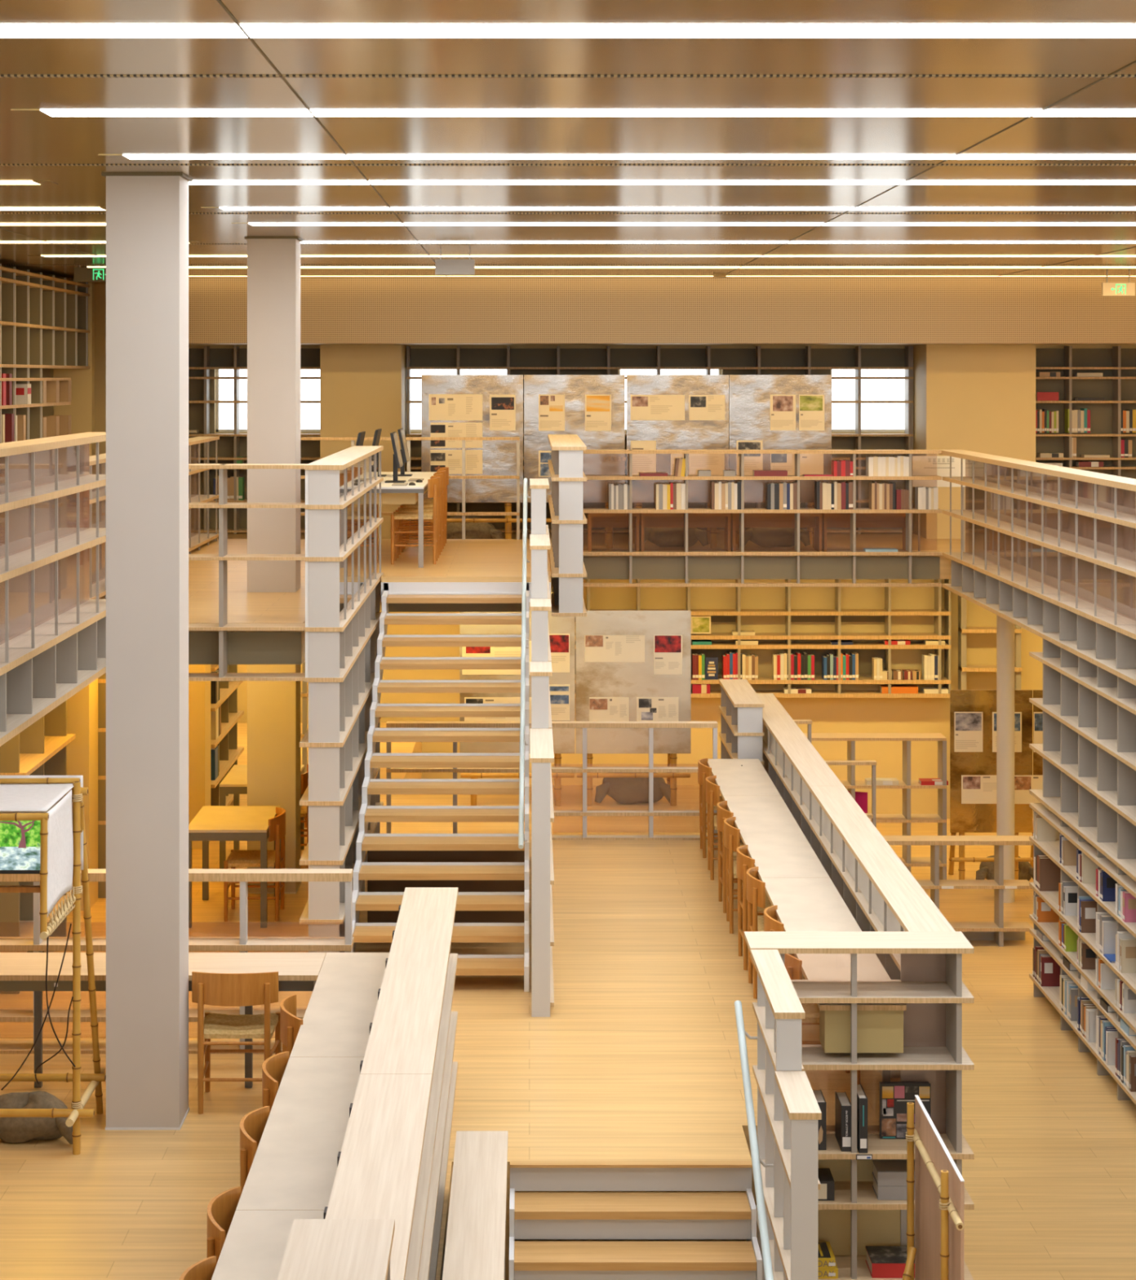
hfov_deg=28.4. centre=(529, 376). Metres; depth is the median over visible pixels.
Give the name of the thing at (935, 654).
book
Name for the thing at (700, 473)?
book
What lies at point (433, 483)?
wooden chair
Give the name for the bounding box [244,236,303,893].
column
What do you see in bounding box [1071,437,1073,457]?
book
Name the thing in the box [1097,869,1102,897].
book
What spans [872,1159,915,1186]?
box
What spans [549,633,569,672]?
poster
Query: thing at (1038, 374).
book
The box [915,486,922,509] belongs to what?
book
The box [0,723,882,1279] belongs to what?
floor
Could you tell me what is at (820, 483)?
book
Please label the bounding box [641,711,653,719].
photo
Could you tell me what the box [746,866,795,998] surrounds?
wooden chair
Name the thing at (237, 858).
wooden chair
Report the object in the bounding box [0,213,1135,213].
trim
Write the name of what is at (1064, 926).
book
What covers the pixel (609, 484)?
book
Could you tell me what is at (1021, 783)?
photo
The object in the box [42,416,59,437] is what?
book
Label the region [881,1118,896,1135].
picture
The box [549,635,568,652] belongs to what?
photo
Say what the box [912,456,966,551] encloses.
sign board
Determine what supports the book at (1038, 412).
on the bookcase at (1117, 384)
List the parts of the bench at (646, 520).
panel, seat, panel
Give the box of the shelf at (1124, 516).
[942,476,1135,528]
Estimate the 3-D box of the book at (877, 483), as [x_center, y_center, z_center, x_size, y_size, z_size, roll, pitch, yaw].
[3.568,1.228,23.024,0.022,0.266,0.192,0,0,0]
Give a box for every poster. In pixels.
[429,394,482,420]
[430,422,482,448]
[430,449,482,474]
[462,640,532,675]
[464,697,531,723]
[489,394,515,430]
[538,394,564,431]
[538,450,551,476]
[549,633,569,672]
[549,684,569,720]
[584,635,644,662]
[585,394,611,431]
[589,697,629,720]
[631,395,684,420]
[631,440,656,475]
[636,697,678,720]
[653,635,682,674]
[671,453,684,475]
[688,395,725,420]
[688,453,724,475]
[736,440,763,475]
[770,394,795,430]
[770,453,795,475]
[799,394,824,430]
[800,453,823,475]
[954,711,982,751]
[961,775,996,804]
[992,711,1022,751]
[1014,775,1043,804]
[1034,711,1043,751]
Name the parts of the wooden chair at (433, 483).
leg, leg, seat, backrest, leg, leg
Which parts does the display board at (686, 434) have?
leg, leg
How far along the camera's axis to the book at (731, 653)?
26.21 m
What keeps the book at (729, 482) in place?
on the balcony railing at (854, 567)
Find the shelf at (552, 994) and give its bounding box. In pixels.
[550,946,554,1006]
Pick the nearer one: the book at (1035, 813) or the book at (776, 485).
the book at (1035, 813)
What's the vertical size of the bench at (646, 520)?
0.410 m
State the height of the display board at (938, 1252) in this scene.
1.611 m
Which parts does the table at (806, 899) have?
leg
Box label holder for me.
[856,1154,872,1159]
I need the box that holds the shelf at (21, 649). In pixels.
[0,599,106,675]
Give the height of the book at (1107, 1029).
0.246 m
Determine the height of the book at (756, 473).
0.055 m
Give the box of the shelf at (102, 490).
[88,468,211,504]
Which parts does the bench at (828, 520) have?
panel, seat, panel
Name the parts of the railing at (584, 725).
rail, rail, rail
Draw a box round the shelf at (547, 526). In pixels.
[546,524,549,534]
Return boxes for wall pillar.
[66,678,97,910]
[188,664,210,848]
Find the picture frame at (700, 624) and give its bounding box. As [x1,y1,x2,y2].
[691,615,711,633]
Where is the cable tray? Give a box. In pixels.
[377,488,427,504]
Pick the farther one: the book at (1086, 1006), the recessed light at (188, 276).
the recessed light at (188, 276)
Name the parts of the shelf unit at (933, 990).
panel, shelf, shelf, shelf, shelf, shelf, panel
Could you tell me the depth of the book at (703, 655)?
26.21 m
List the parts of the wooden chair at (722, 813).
leg, leg, backrest, seat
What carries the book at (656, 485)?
on the balcony railing at (854, 567)
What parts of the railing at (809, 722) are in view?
rail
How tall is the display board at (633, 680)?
1.854 m
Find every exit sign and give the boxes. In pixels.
[74,265,106,281]
[1102,270,1135,295]
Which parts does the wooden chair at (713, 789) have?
leg, leg, backrest, seat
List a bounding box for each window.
[216,368,319,431]
[410,429,422,431]
[618,368,721,431]
[831,368,905,431]
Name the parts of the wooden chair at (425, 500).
seat, backrest, leg, leg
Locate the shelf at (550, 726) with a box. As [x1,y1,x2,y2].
[548,675,552,728]
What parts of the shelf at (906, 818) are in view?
shelf, shelf, shelf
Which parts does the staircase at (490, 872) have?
under panel, closing panel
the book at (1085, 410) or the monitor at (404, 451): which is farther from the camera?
the book at (1085, 410)
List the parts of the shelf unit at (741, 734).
shelf, shelf, panel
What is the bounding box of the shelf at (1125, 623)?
[942,551,1135,639]
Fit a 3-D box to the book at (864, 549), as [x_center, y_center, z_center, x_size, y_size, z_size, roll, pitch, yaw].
[3.609,1.784,23.034,0.332,0.022,0.172,0,0,0]
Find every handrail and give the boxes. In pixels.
[518,477,530,848]
[734,1000,773,1279]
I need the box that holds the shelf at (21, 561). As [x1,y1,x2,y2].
[0,528,106,582]
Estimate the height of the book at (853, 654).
0.299 m
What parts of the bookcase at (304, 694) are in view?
rail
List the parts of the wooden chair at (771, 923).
backrest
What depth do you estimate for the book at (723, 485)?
22.93 m
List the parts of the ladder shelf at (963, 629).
shelf, shelf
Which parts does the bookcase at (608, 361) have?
panel, panel, panel, panel, panel, panel, panel, shelf, shelf, shelf, shelf, shelf, shelf, shelf, shelf, panel, panel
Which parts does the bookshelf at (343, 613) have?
panel, shelf, shelf, shelf, shelf, shelf, shelf, shelf, shelf, glass pane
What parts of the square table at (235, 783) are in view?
leg, leg, frame, leg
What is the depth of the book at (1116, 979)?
16.16 m
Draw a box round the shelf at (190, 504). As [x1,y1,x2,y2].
[188,502,305,507]
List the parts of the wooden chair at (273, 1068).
leg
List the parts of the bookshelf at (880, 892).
shelf, frosted pane, shelf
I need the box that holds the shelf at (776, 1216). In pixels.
[760,1159,791,1279]
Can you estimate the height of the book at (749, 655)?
0.278 m
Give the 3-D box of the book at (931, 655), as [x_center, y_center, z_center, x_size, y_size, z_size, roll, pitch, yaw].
[4.719,3.402,26.298,0.038,0.295,0.174,0,0,0]
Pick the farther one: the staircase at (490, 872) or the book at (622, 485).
the book at (622, 485)
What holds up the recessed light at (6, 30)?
in the ceiling
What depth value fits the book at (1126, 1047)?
15.94 m
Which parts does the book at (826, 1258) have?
panel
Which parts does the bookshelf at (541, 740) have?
panel, panel, panel, panel, panel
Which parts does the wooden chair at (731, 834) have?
leg, leg, backrest, seat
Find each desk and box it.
[0,952,389,1279]
[377,471,436,567]
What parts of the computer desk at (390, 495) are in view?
frame, leg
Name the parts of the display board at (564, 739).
leg, leg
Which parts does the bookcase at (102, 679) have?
shelf, shelf, shelf, shelf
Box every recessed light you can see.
[0,24,1135,37]
[0,180,57,184]
[0,207,106,210]
[0,222,106,225]
[0,241,202,243]
[10,109,1135,116]
[28,255,1135,257]
[75,266,1135,267]
[98,155,1135,159]
[188,181,1135,184]
[188,275,1135,276]
[200,207,1135,210]
[231,222,1135,225]
[300,241,1135,243]
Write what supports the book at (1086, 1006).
on the bookcase at (1088, 748)
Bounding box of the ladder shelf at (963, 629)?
[958,595,1022,689]
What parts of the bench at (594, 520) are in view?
panel, seat, panel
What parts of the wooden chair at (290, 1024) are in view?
leg, leg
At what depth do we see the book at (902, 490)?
22.93 m
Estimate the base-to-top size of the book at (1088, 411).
0.265 m
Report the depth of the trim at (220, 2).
8.79 m
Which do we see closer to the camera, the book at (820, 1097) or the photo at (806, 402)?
the book at (820, 1097)
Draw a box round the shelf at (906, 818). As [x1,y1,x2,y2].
[804,733,946,879]
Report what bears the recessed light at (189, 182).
in the ceiling
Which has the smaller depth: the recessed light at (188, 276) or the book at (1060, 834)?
the book at (1060, 834)
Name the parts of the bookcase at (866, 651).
panel, panel, shelf, panel, panel, shelf, shelf, shelf, shelf, panel, panel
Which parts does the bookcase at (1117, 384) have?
shelf, shelf, shelf, shelf, shelf, panel, panel, panel, panel, panel, panel, shelf, panel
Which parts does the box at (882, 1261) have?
panel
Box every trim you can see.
[0,75,1135,77]
[0,164,1135,165]
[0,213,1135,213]
[0,228,106,258]
[0,244,1135,244]
[1,264,1135,265]
[217,0,447,276]
[726,61,1135,274]
[998,246,1135,276]
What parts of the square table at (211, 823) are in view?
leg, leg, frame, leg, leg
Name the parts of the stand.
post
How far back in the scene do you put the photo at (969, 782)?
22.89 m
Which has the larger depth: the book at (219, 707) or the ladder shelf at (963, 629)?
the ladder shelf at (963, 629)
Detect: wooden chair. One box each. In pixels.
[179,1256,216,1279]
[191,971,281,1114]
[207,1186,241,1264]
[223,807,285,921]
[240,1106,270,1192]
[262,1051,288,1111]
[280,994,302,1057]
[300,764,308,845]
[304,816,306,827]
[391,476,439,564]
[395,473,443,558]
[400,470,446,551]
[405,466,448,546]
[697,758,741,857]
[706,775,760,880]
[716,800,759,913]
[724,816,764,933]
[737,844,772,970]
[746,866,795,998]
[764,905,805,979]
[784,953,861,1084]
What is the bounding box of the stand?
[0,777,106,1155]
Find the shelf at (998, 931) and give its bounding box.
[882,835,1033,946]
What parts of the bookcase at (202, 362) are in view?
panel, panel, panel, shelf, panel, panel, shelf, shelf, shelf, shelf, panel, panel, shelf, shelf, panel, shelf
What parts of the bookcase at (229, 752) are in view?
shelf, shelf, shelf, shelf, shelf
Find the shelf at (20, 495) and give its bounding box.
[0,474,106,512]
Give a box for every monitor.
[355,431,365,445]
[372,428,386,476]
[385,431,405,482]
[392,428,412,475]
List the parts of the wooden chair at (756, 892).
leg, leg, backrest, seat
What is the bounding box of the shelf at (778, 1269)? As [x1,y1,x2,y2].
[755,1204,783,1279]
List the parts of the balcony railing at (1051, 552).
glass pane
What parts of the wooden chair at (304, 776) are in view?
seat, backrest, leg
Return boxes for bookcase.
[0,263,94,456]
[0,700,75,994]
[97,672,106,897]
[188,346,319,533]
[210,664,244,805]
[406,346,913,533]
[528,578,951,697]
[1029,638,1135,1105]
[1035,346,1135,479]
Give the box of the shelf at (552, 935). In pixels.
[550,884,554,946]
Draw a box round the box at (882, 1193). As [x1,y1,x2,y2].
[872,1173,915,1199]
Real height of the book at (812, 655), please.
0.286 m
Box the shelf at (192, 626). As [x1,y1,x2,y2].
[188,622,305,630]
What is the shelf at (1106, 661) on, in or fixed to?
attached to the balcony railing at (1051, 552)
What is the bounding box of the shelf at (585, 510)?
[582,508,942,513]
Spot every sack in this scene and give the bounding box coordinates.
[0,1090,72,1144]
[446,515,502,538]
[595,772,671,804]
[644,527,708,546]
[744,527,810,546]
[976,855,1033,880]
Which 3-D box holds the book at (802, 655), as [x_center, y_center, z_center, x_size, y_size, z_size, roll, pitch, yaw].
[3.196,3.408,26.298,0.038,0.283,0.174,0,0,0]
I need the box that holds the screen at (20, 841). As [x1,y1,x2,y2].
[0,820,40,893]
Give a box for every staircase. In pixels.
[352,582,551,991]
[509,1160,762,1279]
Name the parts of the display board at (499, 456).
leg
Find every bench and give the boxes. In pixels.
[587,513,639,551]
[639,513,730,551]
[730,513,822,551]
[822,513,912,551]
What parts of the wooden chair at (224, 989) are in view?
leg, leg, backrest, seat, leg, leg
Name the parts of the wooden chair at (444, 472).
leg, leg, seat, backrest, leg, leg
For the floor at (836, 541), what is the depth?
24.60 m
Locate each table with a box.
[188,805,280,928]
[219,764,304,868]
[707,759,906,1081]
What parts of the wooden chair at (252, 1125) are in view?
leg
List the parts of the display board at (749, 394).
leg, leg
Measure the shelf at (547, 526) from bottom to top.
0.026 m
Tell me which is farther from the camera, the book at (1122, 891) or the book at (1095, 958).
the book at (1095, 958)
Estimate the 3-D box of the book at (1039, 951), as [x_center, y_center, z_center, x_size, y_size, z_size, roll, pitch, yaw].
[4.325,4.904,18.640,0.188,0.269,0.038,0,0,0]
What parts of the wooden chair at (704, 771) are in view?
leg, leg, backrest, seat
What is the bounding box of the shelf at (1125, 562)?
[942,509,1135,577]
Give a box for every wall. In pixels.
[94,284,1135,818]
[188,276,1135,344]
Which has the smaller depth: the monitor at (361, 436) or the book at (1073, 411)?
the monitor at (361, 436)
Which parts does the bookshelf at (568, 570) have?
shelf, shelf, shelf, shelf, panel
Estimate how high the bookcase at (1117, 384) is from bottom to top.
2.195 m
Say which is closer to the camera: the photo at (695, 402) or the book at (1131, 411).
the photo at (695, 402)
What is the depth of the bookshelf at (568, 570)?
18.87 m
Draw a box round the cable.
[0,923,75,1090]
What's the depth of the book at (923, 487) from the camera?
22.93 m
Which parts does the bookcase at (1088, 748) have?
shelf, shelf, shelf, shelf, shelf, shelf, shelf, shelf, shelf, shelf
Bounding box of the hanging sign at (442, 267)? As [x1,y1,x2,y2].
[435,248,475,275]
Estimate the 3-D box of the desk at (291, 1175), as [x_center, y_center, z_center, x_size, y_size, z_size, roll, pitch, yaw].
[-2.572,3.680,8.540,3.655,0.740,8.680,0,0,0]
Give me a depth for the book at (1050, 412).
26.21 m
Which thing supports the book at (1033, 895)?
on the bookcase at (1088, 748)
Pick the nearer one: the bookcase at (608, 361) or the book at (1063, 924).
the book at (1063, 924)
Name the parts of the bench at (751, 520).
panel, seat, panel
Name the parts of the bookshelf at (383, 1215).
panel, shelf, shelf, shelf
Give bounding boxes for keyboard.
[391,483,408,485]
[408,478,423,481]
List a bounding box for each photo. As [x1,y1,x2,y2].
[431,397,435,404]
[431,424,445,432]
[431,440,445,446]
[431,453,445,461]
[431,465,445,471]
[439,398,444,403]
[466,646,490,653]
[466,698,483,703]
[491,397,514,409]
[540,395,548,404]
[540,452,551,462]
[540,463,551,475]
[549,405,563,411]
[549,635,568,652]
[549,686,568,691]
[550,694,568,703]
[551,395,555,400]
[585,635,603,646]
[586,395,609,411]
[590,698,607,709]
[632,396,648,406]
[639,698,651,707]
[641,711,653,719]
[649,707,656,712]
[654,635,681,652]
[690,396,706,407]
[738,442,760,456]
[771,453,786,462]
[773,395,793,411]
[800,395,822,410]
[955,712,982,730]
[963,776,980,788]
[994,713,1020,730]
[1014,776,1031,790]
[1035,713,1043,730]
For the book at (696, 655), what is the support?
on the bookcase at (866, 651)
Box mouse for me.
[408,482,415,485]
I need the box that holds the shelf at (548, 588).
[547,571,551,598]
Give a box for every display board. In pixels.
[422,374,523,538]
[459,610,575,805]
[524,374,625,547]
[575,610,691,805]
[626,374,728,547]
[729,374,831,547]
[902,1094,964,1279]
[948,689,1032,879]
[1030,689,1043,867]
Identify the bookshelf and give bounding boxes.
[276,887,457,1279]
[299,445,383,952]
[442,1130,508,1279]
[529,478,554,1017]
[547,434,586,616]
[751,949,822,1279]
[756,693,955,1081]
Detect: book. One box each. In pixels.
[1,373,6,405]
[1,413,14,442]
[1,414,4,443]
[6,373,12,404]
[15,415,17,441]
[16,383,31,404]
[16,414,26,440]
[42,380,46,403]
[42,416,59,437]
[42,417,46,437]
[46,380,59,402]
[49,415,71,435]
[59,379,71,401]
[188,430,199,432]
[210,671,217,703]
[210,709,217,739]
[210,746,217,777]
[210,748,216,780]
[213,478,217,500]
[214,671,218,702]
[216,745,218,776]
[217,707,218,737]
[218,706,219,736]
[219,705,221,734]
[227,477,230,500]
[230,475,234,500]
[236,460,244,463]
[236,476,239,500]
[238,476,244,500]
[608,483,611,509]
[611,484,613,509]
[613,485,616,509]
[615,484,617,509]
[617,483,621,509]
[621,484,623,509]
[623,483,627,509]
[639,472,667,475]
[655,484,658,509]
[657,483,662,509]
[662,484,666,509]
[666,483,670,509]
[669,482,673,509]
[673,457,679,476]
[673,483,676,509]
[675,482,681,509]
[677,457,682,476]
[680,457,685,476]
[681,483,685,509]
[691,640,711,644]
[691,653,695,679]
[691,684,710,693]
[694,653,698,679]
[697,470,711,475]
[697,653,702,679]
[701,653,705,679]
[705,657,718,679]
[710,481,715,509]
[715,482,719,509]
[717,481,721,509]
[721,482,725,509]
[722,654,726,679]
[723,470,735,475]
[724,482,728,509]
[725,653,729,679]
[726,480,731,509]
[728,651,733,679]
[731,481,734,509]
[731,630,755,635]
[732,652,736,679]
[734,483,737,509]
[734,639,758,644]
[734,651,737,679]
[735,480,741,509]
[740,652,742,679]
[742,653,745,679]
[745,654,748,679]
[747,654,751,679]
[751,653,755,679]
[752,470,787,475]
[755,654,758,679]
[765,483,771,509]
[768,482,774,509]
[772,653,777,679]
[774,483,779,509]
[775,653,780,679]
[778,652,783,679]
[779,483,783,509]
[781,481,786,509]
[782,651,787,679]
[782,687,811,693]
[786,482,790,509]
[787,654,788,679]
[788,482,793,509]
[791,481,797,509]
[791,653,794,679]
[794,654,797,679]
[795,652,800,679]
[800,653,804,679]
[802,474,833,475]
[802,651,808,679]
[808,653,811,679]
[809,653,814,679]
[813,1088,826,1150]
[814,480,819,509]
[817,1168,834,1200]
[817,1241,835,1268]
[817,1260,838,1278]
[819,481,822,509]
[822,482,826,509]
[822,655,826,679]
[825,653,830,679]
[826,482,831,509]
[828,653,833,679]
[829,640,853,644]
[831,460,837,476]
[831,480,837,509]
[831,483,834,509]
[833,655,836,679]
[835,656,838,679]
[835,1091,851,1151]
[837,460,841,476]
[837,482,841,509]
[839,459,845,476]
[839,481,845,509]
[840,652,843,679]
[843,654,845,679]
[844,653,848,679]
[845,459,850,476]
[845,482,848,509]
[846,481,853,509]
[848,654,852,679]
[848,791,867,813]
[850,460,853,476]
[850,652,855,679]
[853,652,858,679]
[857,1083,867,1152]
[863,548,897,551]
[865,777,898,785]
[866,456,873,476]
[869,482,875,509]
[871,456,878,476]
[871,480,877,509]
[871,657,876,679]
[875,657,879,679]
[877,483,879,509]
[878,456,881,476]
[878,657,882,679]
[879,483,882,509]
[879,1081,930,1138]
[880,456,885,476]
[880,482,884,509]
[880,684,918,693]
[882,639,910,644]
[882,669,892,679]
[883,481,886,509]
[885,456,888,476]
[886,482,893,509]
[886,483,889,509]
[887,456,891,476]
[890,482,895,509]
[891,456,894,476]
[891,669,902,679]
[894,455,900,476]
[894,457,897,476]
[895,488,901,509]
[898,455,903,476]
[900,488,904,509]
[902,455,906,476]
[902,669,911,679]
[904,488,909,509]
[906,456,909,476]
[911,669,920,679]
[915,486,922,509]
[918,777,948,785]
[920,486,925,509]
[921,653,928,679]
[922,687,948,693]
[923,639,945,644]
[925,486,931,509]
[925,488,928,509]
[927,654,931,679]
[928,653,934,679]
[930,486,938,509]
[931,487,933,509]
[934,654,937,679]
[935,653,938,679]
[1032,947,1035,977]
[1033,810,1038,839]
[1033,895,1035,917]
[1034,857,1035,885]
[1034,894,1039,919]
[1035,391,1058,400]
[1035,409,1037,432]
[1035,814,1042,839]
[1035,830,1059,839]
[1035,855,1037,887]
[1035,897,1037,919]
[1035,946,1044,979]
[1036,372,1060,377]
[1036,408,1042,432]
[1036,817,1056,841]
[1036,854,1048,888]
[1036,896,1059,922]
[1036,928,1050,941]
[1036,950,1037,980]
[1037,411,1039,432]
[1037,453,1063,457]
[1037,949,1048,982]
[1038,857,1061,890]
[1039,954,1049,984]
[1040,955,1060,986]
[1041,408,1047,432]
[1042,411,1044,432]
[1043,462,1062,466]
[1047,410,1048,432]
[1048,411,1051,432]
[1051,411,1053,432]
[1053,410,1058,432]
[1053,411,1056,432]
[1058,883,1061,911]
[1058,920,1066,946]
[1059,833,1062,862]
[1059,835,1064,862]
[1059,974,1068,1008]
[1060,882,1062,912]
[1061,976,1070,1008]
[1061,977,1063,1011]
[1062,840,1078,865]
[1062,880,1078,914]
[1062,923,1066,947]
[1062,925,1064,948]
[1062,955,1077,970]
[1063,886,1078,915]
[1063,977,1072,1013]
[1064,408,1069,432]
[1064,924,1078,951]
[1064,980,1073,1014]
[1066,981,1075,1017]
[1068,984,1078,1018]
[1069,987,1078,1021]
[1071,409,1074,432]
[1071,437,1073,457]
[1072,409,1077,432]
[1072,436,1076,457]
[1074,373,1102,377]
[1075,397,1104,400]
[1075,461,1103,466]
[1076,848,1082,879]
[1077,409,1080,432]
[1077,898,1079,928]
[1077,999,1079,1031]
[1078,853,1081,880]
[1078,896,1093,927]
[1078,937,1081,965]
[1079,898,1095,932]
[1080,408,1087,432]
[1080,410,1084,432]
[1080,854,1081,882]
[1080,901,1097,933]
[1080,939,1084,967]
[1080,942,1080,966]
[1080,974,1096,991]
[1080,996,1090,1031]
[1080,1000,1093,1033]
[1081,454,1110,457]
[1081,852,1097,883]
[1081,942,1097,969]
[1082,1003,1095,1035]
[1084,1005,1097,1039]
[1084,1006,1085,1037]
[1085,1008,1097,1040]
[1087,409,1090,432]
[1087,1009,1097,1042]
[1095,911,1110,948]
[1095,958,1098,983]
[1096,868,1102,896]
[1096,960,1098,985]
[1096,1015,1105,1051]
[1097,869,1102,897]
[1097,919,1099,951]
[1097,1017,1099,1053]
[1098,958,1105,987]
[1099,915,1116,953]
[1099,1017,1107,1054]
[1100,872,1102,899]
[1100,963,1117,989]
[1100,997,1115,1012]
[1100,1019,1108,1055]
[1101,870,1117,901]
[1101,1023,1102,1058]
[1102,920,1117,954]
[1102,1020,1114,1060]
[1103,954,1115,962]
[1105,1026,1115,1061]
[1106,1028,1117,1031]
[1106,1031,1117,1065]
[1115,883,1124,915]
[1115,933,1117,968]
[1115,978,1120,1005]
[1115,1038,1125,1075]
[1116,931,1135,971]
[1116,980,1117,1005]
[1117,979,1121,1008]
[1117,1043,1118,1076]
[1118,888,1126,916]
[1118,1039,1126,1079]
[1119,982,1119,1008]
[1120,409,1123,432]
[1120,439,1124,457]
[1120,890,1127,919]
[1120,938,1135,973]
[1120,980,1123,1010]
[1120,1018,1135,1035]
[1120,1040,1130,1079]
[1120,1045,1124,1083]
[1121,983,1123,1011]
[1122,439,1128,457]
[1122,891,1135,922]
[1123,410,1126,432]
[1123,982,1135,1013]
[1123,1044,1135,1084]
[1125,408,1133,432]
[1125,1051,1127,1085]
[1126,410,1129,432]
[1126,1054,1127,1087]
[1127,1050,1135,1090]
[1128,440,1132,457]
[1129,1055,1135,1092]
[1133,409,1135,432]
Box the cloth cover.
[0,775,83,925]
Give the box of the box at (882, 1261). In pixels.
[866,1245,915,1278]
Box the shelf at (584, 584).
[582,582,942,586]
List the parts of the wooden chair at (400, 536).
leg, leg, seat, backrest, leg, leg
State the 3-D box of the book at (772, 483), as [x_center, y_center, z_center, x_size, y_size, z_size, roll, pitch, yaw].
[2.489,1.227,23.024,0.036,0.268,0.192,0,0,0]
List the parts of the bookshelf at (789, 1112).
panel, panel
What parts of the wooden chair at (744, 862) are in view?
leg, leg, backrest, seat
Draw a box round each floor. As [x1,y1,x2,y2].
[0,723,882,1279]
[98,538,551,663]
[200,532,966,578]
[875,818,1135,1279]
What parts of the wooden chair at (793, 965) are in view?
leg, backrest, seat, leg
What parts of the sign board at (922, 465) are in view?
leg, panel, leg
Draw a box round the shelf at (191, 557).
[188,554,305,559]
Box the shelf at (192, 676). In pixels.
[188,672,305,680]
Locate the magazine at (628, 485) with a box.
[627,484,629,509]
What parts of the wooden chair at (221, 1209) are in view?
leg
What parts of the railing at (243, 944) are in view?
glass pane, rail, rail, rail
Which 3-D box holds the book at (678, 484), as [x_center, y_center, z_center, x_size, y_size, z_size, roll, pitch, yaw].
[1.529,1.228,23.024,0.047,0.267,0.192,0,0,0]
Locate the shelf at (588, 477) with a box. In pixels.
[586,475,942,479]
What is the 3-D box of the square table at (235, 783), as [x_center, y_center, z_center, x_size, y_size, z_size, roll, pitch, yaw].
[-2.230,3.690,18.760,0.600,0.720,0.920,0,0,0]
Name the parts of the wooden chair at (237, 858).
leg, leg, seat, backrest, leg, leg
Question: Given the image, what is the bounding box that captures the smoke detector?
[713,274,726,276]
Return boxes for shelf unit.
[719,679,764,841]
[744,931,974,1279]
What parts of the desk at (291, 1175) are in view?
leg, control panel, leg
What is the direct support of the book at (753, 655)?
on the bookcase at (866, 651)
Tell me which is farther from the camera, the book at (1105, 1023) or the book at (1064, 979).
the book at (1064, 979)
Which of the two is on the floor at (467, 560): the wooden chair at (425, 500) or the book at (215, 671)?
the wooden chair at (425, 500)
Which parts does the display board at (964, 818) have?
leg, leg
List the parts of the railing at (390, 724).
rail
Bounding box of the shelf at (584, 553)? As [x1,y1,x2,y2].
[582,551,942,555]
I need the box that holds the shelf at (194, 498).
[88,494,218,548]
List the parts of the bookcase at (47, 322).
shelf, shelf, shelf, shelf, shelf, shelf, panel, panel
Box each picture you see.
[0,820,40,846]
[693,617,709,631]
[817,1126,822,1143]
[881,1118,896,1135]
[882,1086,893,1097]
[882,1099,886,1114]
[883,1107,893,1115]
[887,1099,893,1106]
[894,1085,904,1097]
[897,1113,906,1121]
[897,1124,915,1137]
[905,1086,917,1093]
[919,1086,929,1097]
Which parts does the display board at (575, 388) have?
leg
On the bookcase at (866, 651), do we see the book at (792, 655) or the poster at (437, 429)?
the book at (792, 655)
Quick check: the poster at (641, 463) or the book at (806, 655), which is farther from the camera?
the book at (806, 655)
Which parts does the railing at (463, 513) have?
rail, rail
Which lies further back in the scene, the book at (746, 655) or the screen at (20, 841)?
the book at (746, 655)
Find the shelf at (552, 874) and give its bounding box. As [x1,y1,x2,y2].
[550,822,554,884]
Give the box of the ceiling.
[0,0,1135,284]
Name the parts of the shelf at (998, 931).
shelf, shelf, kick panel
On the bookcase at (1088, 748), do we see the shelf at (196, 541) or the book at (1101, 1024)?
the book at (1101, 1024)
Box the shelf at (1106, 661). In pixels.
[942,583,1135,685]
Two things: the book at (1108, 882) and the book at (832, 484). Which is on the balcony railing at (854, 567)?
the book at (832, 484)
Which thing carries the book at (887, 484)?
on the balcony railing at (854, 567)
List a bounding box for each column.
[101,173,192,1129]
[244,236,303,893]
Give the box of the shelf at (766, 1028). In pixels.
[752,1002,804,1071]
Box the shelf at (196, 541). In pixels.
[88,533,218,599]
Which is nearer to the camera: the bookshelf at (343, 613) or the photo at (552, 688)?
the bookshelf at (343, 613)
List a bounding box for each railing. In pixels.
[0,431,106,746]
[0,868,354,1053]
[88,436,219,599]
[188,463,307,680]
[300,436,519,539]
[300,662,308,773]
[386,720,519,833]
[551,720,717,839]
[582,449,942,586]
[793,720,876,826]
[939,449,1135,685]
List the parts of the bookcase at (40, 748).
shelf, shelf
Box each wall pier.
[320,344,406,538]
[913,344,1035,538]
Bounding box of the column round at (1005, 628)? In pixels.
[996,614,1014,902]
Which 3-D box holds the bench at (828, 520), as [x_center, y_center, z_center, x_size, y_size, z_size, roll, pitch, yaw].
[3.540,1.635,23.640,0.920,0.410,0.440,0,0,0]
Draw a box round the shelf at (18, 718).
[0,657,106,746]
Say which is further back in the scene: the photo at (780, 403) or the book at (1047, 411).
the book at (1047, 411)
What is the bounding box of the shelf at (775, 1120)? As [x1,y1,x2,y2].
[752,1065,820,1190]
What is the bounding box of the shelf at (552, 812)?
[550,762,554,822]
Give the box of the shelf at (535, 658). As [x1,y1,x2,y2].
[532,617,551,662]
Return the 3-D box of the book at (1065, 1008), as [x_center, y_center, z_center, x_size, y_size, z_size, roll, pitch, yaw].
[4.321,4.909,17.707,0.177,0.261,0.039,0,0,0]
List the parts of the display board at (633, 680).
leg, leg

